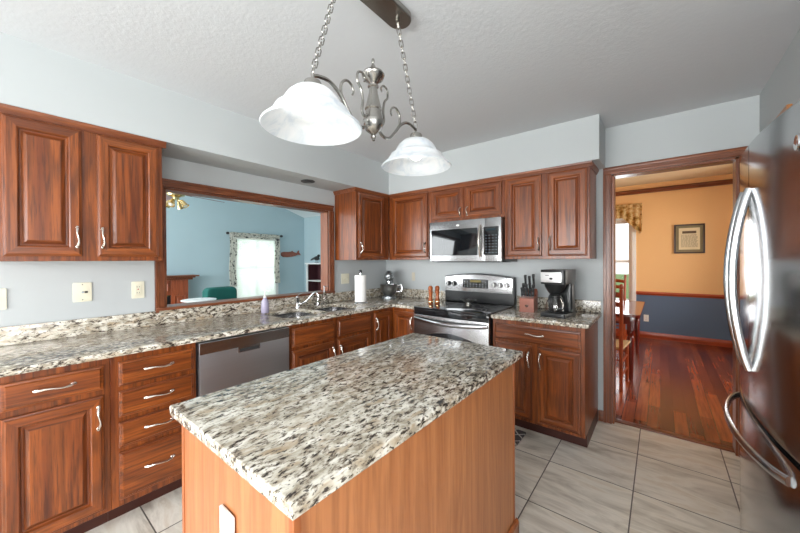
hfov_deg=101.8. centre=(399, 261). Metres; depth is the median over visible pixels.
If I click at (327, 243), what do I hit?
trim
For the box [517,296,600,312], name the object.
backsplash
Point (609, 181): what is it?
trim
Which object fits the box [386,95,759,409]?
wall
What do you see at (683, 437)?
threshold
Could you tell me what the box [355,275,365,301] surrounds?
paper towel roll
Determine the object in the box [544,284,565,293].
basket
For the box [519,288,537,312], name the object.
knife block
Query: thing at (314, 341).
base cabinet
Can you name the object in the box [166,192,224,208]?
ceiling fan
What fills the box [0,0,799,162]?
ceiling
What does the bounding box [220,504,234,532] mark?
wall outlet
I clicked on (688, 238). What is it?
framed certificate
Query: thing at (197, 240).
wall
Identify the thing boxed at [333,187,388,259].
upper cabinet
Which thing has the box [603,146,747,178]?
trim
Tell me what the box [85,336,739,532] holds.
floor
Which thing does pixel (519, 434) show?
kitchen rug
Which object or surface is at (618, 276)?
ground
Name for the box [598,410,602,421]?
baseboard
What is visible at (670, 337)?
baseboard
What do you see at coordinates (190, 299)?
round side table
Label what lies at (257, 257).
window blind
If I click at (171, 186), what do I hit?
trim
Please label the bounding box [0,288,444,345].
backsplash
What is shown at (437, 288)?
pepper mill
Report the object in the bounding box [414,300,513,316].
cooktop
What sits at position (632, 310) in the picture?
dining table
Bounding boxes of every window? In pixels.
[239,239,274,290]
[616,221,631,300]
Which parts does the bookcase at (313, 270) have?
panel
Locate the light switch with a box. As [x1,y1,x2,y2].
[0,288,6,309]
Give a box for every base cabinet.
[0,358,110,532]
[108,343,195,520]
[285,307,371,369]
[372,307,414,344]
[493,318,597,447]
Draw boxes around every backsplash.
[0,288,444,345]
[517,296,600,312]
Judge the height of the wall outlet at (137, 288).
0.115 m
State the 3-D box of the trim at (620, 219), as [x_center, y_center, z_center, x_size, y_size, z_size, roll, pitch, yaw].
[3.761,-0.006,5.990,0.950,1.570,0.035,0,0,39]
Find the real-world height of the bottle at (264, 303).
0.132 m
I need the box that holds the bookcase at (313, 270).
[305,263,320,291]
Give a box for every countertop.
[0,288,444,377]
[170,333,522,520]
[491,296,601,328]
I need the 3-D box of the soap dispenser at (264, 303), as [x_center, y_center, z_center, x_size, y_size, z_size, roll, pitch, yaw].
[-1.170,0.344,2.821,0.067,0.200,0.066,0,0,39]
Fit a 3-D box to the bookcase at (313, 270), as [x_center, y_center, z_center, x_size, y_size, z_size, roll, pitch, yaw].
[-1.992,0.682,8.500,1.110,1.305,0.386,0,0,39]
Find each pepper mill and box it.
[428,286,432,303]
[435,286,439,303]
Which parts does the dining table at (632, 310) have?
leg, leg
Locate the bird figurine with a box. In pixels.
[310,254,319,260]
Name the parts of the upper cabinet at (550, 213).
door, crown moulding, door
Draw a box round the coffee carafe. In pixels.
[546,294,564,312]
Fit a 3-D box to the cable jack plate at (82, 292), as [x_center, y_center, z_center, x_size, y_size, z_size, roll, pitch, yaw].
[-1.960,0.188,2.008,0.013,0.118,0.085,0,0,39]
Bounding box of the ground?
[237,273,628,298]
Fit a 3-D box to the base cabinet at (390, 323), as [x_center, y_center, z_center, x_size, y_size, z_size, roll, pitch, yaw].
[-0.099,0.908,3.603,0.923,0.882,0.916,0,0,39]
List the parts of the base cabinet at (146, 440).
drawer, drawer, drawer, drawer, handle, handle, handle, handle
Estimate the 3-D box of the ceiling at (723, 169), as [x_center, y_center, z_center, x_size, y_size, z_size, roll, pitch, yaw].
[2.847,-1.379,4.426,4.340,0.100,3.839,0,0,39]
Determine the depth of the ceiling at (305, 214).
8.94 m
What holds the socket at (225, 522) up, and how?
attached to the wall outlet at (227, 520)
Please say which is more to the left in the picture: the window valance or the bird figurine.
the bird figurine
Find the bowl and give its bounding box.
[380,283,402,296]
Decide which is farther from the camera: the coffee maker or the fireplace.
the fireplace
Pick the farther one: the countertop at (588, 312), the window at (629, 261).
the window at (629, 261)
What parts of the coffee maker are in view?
plate, water tank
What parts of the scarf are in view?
panel, panel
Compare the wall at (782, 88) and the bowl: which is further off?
the bowl
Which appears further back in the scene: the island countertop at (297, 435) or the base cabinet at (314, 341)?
the base cabinet at (314, 341)
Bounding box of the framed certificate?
[674,223,704,252]
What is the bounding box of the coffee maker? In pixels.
[540,269,575,318]
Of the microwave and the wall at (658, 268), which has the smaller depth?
the microwave
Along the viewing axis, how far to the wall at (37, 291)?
2.14 m
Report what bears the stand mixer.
on the countertop at (27, 348)
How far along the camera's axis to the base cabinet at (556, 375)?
2.44 m
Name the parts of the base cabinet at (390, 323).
door, door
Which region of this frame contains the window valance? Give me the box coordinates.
[616,203,642,233]
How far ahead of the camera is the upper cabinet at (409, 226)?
3.56 m
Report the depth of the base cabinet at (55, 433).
1.49 m
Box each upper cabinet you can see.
[0,103,166,260]
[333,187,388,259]
[389,188,429,259]
[428,175,504,223]
[504,160,598,258]
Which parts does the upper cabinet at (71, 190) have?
door, handle, crown moulding, handle, door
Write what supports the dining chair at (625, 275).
on the floor
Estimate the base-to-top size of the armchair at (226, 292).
0.900 m
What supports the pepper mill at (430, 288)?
on the range
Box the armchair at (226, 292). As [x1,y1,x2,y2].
[202,286,236,299]
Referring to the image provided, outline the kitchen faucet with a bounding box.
[294,292,319,307]
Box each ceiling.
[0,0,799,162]
[285,208,319,217]
[616,163,732,187]
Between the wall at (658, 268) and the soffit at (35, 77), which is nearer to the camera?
the soffit at (35, 77)
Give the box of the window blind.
[236,237,275,297]
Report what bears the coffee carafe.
on the coffee maker
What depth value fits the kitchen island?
1.00 m
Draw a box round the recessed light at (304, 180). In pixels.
[301,179,314,182]
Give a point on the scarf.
(233, 235)
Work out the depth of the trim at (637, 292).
5.32 m
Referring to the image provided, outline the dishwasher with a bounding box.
[196,327,288,396]
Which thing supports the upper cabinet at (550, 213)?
attached to the wall at (736, 123)
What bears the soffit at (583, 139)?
attached to the wall at (736, 123)
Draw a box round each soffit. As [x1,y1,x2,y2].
[0,32,388,201]
[389,114,604,194]
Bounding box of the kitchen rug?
[515,429,525,446]
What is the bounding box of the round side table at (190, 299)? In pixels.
[181,298,215,302]
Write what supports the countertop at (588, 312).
on the base cabinet at (556, 375)
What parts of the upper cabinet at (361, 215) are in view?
crown moulding, door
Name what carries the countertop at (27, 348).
on the base cabinet at (390, 323)
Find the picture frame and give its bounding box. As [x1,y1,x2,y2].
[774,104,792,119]
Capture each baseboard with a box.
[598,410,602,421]
[616,328,732,347]
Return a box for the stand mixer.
[380,271,402,299]
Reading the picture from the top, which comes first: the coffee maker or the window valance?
the window valance
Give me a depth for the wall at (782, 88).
1.76 m
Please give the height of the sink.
0.176 m
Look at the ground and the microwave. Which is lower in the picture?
the ground
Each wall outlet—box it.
[131,281,143,298]
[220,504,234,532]
[341,273,348,283]
[644,315,648,321]
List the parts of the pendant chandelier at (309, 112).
lamp shade, light bulb, chain, arm, arm, chain, lamp shade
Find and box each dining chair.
[616,274,626,348]
[616,284,629,391]
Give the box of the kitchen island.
[181,363,518,532]
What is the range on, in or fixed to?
on the floor
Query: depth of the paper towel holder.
3.40 m
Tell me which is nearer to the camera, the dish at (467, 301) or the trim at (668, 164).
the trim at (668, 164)
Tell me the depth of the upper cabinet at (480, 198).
3.12 m
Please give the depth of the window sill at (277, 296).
2.72 m
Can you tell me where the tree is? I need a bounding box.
[238,241,270,293]
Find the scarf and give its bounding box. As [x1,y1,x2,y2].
[229,232,279,286]
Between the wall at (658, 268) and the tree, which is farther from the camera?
the tree
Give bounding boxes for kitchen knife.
[532,274,534,288]
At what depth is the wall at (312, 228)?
9.13 m
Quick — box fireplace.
[167,274,198,304]
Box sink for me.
[273,307,349,317]
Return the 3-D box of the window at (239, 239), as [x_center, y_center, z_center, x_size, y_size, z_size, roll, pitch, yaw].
[-3.698,0.154,8.289,0.050,1.480,1.050,0,0,39]
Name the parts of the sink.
bowl, bowl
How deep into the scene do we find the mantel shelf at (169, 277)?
6.67 m
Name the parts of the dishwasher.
pocket handle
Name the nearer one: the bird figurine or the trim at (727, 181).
the trim at (727, 181)
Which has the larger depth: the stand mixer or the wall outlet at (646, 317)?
the wall outlet at (646, 317)
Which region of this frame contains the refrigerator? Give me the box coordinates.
[723,100,799,532]
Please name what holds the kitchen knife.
in the knife block
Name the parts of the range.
handle, oven door, control panel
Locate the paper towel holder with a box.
[353,270,367,303]
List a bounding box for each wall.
[0,156,385,326]
[166,196,304,298]
[304,216,320,291]
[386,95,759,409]
[616,174,732,340]
[760,29,799,131]
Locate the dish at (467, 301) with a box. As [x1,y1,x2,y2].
[461,299,474,304]
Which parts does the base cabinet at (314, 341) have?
drawer, door, drawer, door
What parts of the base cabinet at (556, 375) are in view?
door, drawer, door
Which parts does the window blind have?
head rail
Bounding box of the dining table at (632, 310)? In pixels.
[616,300,644,380]
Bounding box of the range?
[414,273,515,345]
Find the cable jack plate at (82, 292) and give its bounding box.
[73,282,91,301]
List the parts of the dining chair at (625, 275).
leg, post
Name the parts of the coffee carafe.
handle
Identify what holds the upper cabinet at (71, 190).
attached to the wall at (37, 291)
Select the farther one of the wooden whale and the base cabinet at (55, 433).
the wooden whale
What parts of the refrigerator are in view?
handle, handle, door, handle, freezer drawer, door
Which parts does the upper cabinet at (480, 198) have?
door, crown moulding, door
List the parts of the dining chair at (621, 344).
post, seat, leg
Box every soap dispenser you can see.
[261,290,268,313]
[322,286,327,303]
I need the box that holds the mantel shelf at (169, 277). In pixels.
[167,274,198,280]
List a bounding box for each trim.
[154,187,334,312]
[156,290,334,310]
[162,178,333,212]
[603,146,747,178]
[603,156,741,456]
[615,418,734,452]
[616,179,732,195]
[616,218,635,300]
[636,291,723,298]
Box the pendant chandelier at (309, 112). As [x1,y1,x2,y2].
[259,0,450,175]
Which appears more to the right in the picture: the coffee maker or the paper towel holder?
the coffee maker
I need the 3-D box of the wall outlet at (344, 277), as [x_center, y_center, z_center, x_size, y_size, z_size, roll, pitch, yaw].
[-0.617,0.192,3.684,0.015,0.115,0.115,0,0,39]
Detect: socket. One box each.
[135,285,140,294]
[222,519,228,532]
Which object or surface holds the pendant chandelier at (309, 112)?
hanging from the ceiling at (479, 71)
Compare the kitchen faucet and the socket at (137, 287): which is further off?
the kitchen faucet
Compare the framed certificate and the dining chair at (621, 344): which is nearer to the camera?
the dining chair at (621, 344)
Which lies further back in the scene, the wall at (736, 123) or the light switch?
the wall at (736, 123)
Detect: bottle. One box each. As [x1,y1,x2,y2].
[261,298,268,313]
[322,292,326,303]
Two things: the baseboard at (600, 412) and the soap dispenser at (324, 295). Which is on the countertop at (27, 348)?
the soap dispenser at (324, 295)
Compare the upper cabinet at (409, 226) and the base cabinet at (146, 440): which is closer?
the base cabinet at (146, 440)
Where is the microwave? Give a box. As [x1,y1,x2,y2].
[430,217,516,261]
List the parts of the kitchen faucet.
spout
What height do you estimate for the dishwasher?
0.880 m
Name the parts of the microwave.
door, handle, control panel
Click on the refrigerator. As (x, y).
(765, 219)
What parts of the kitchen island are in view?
corner post, corner post, moulding, corner post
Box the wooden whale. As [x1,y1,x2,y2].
[281,251,300,256]

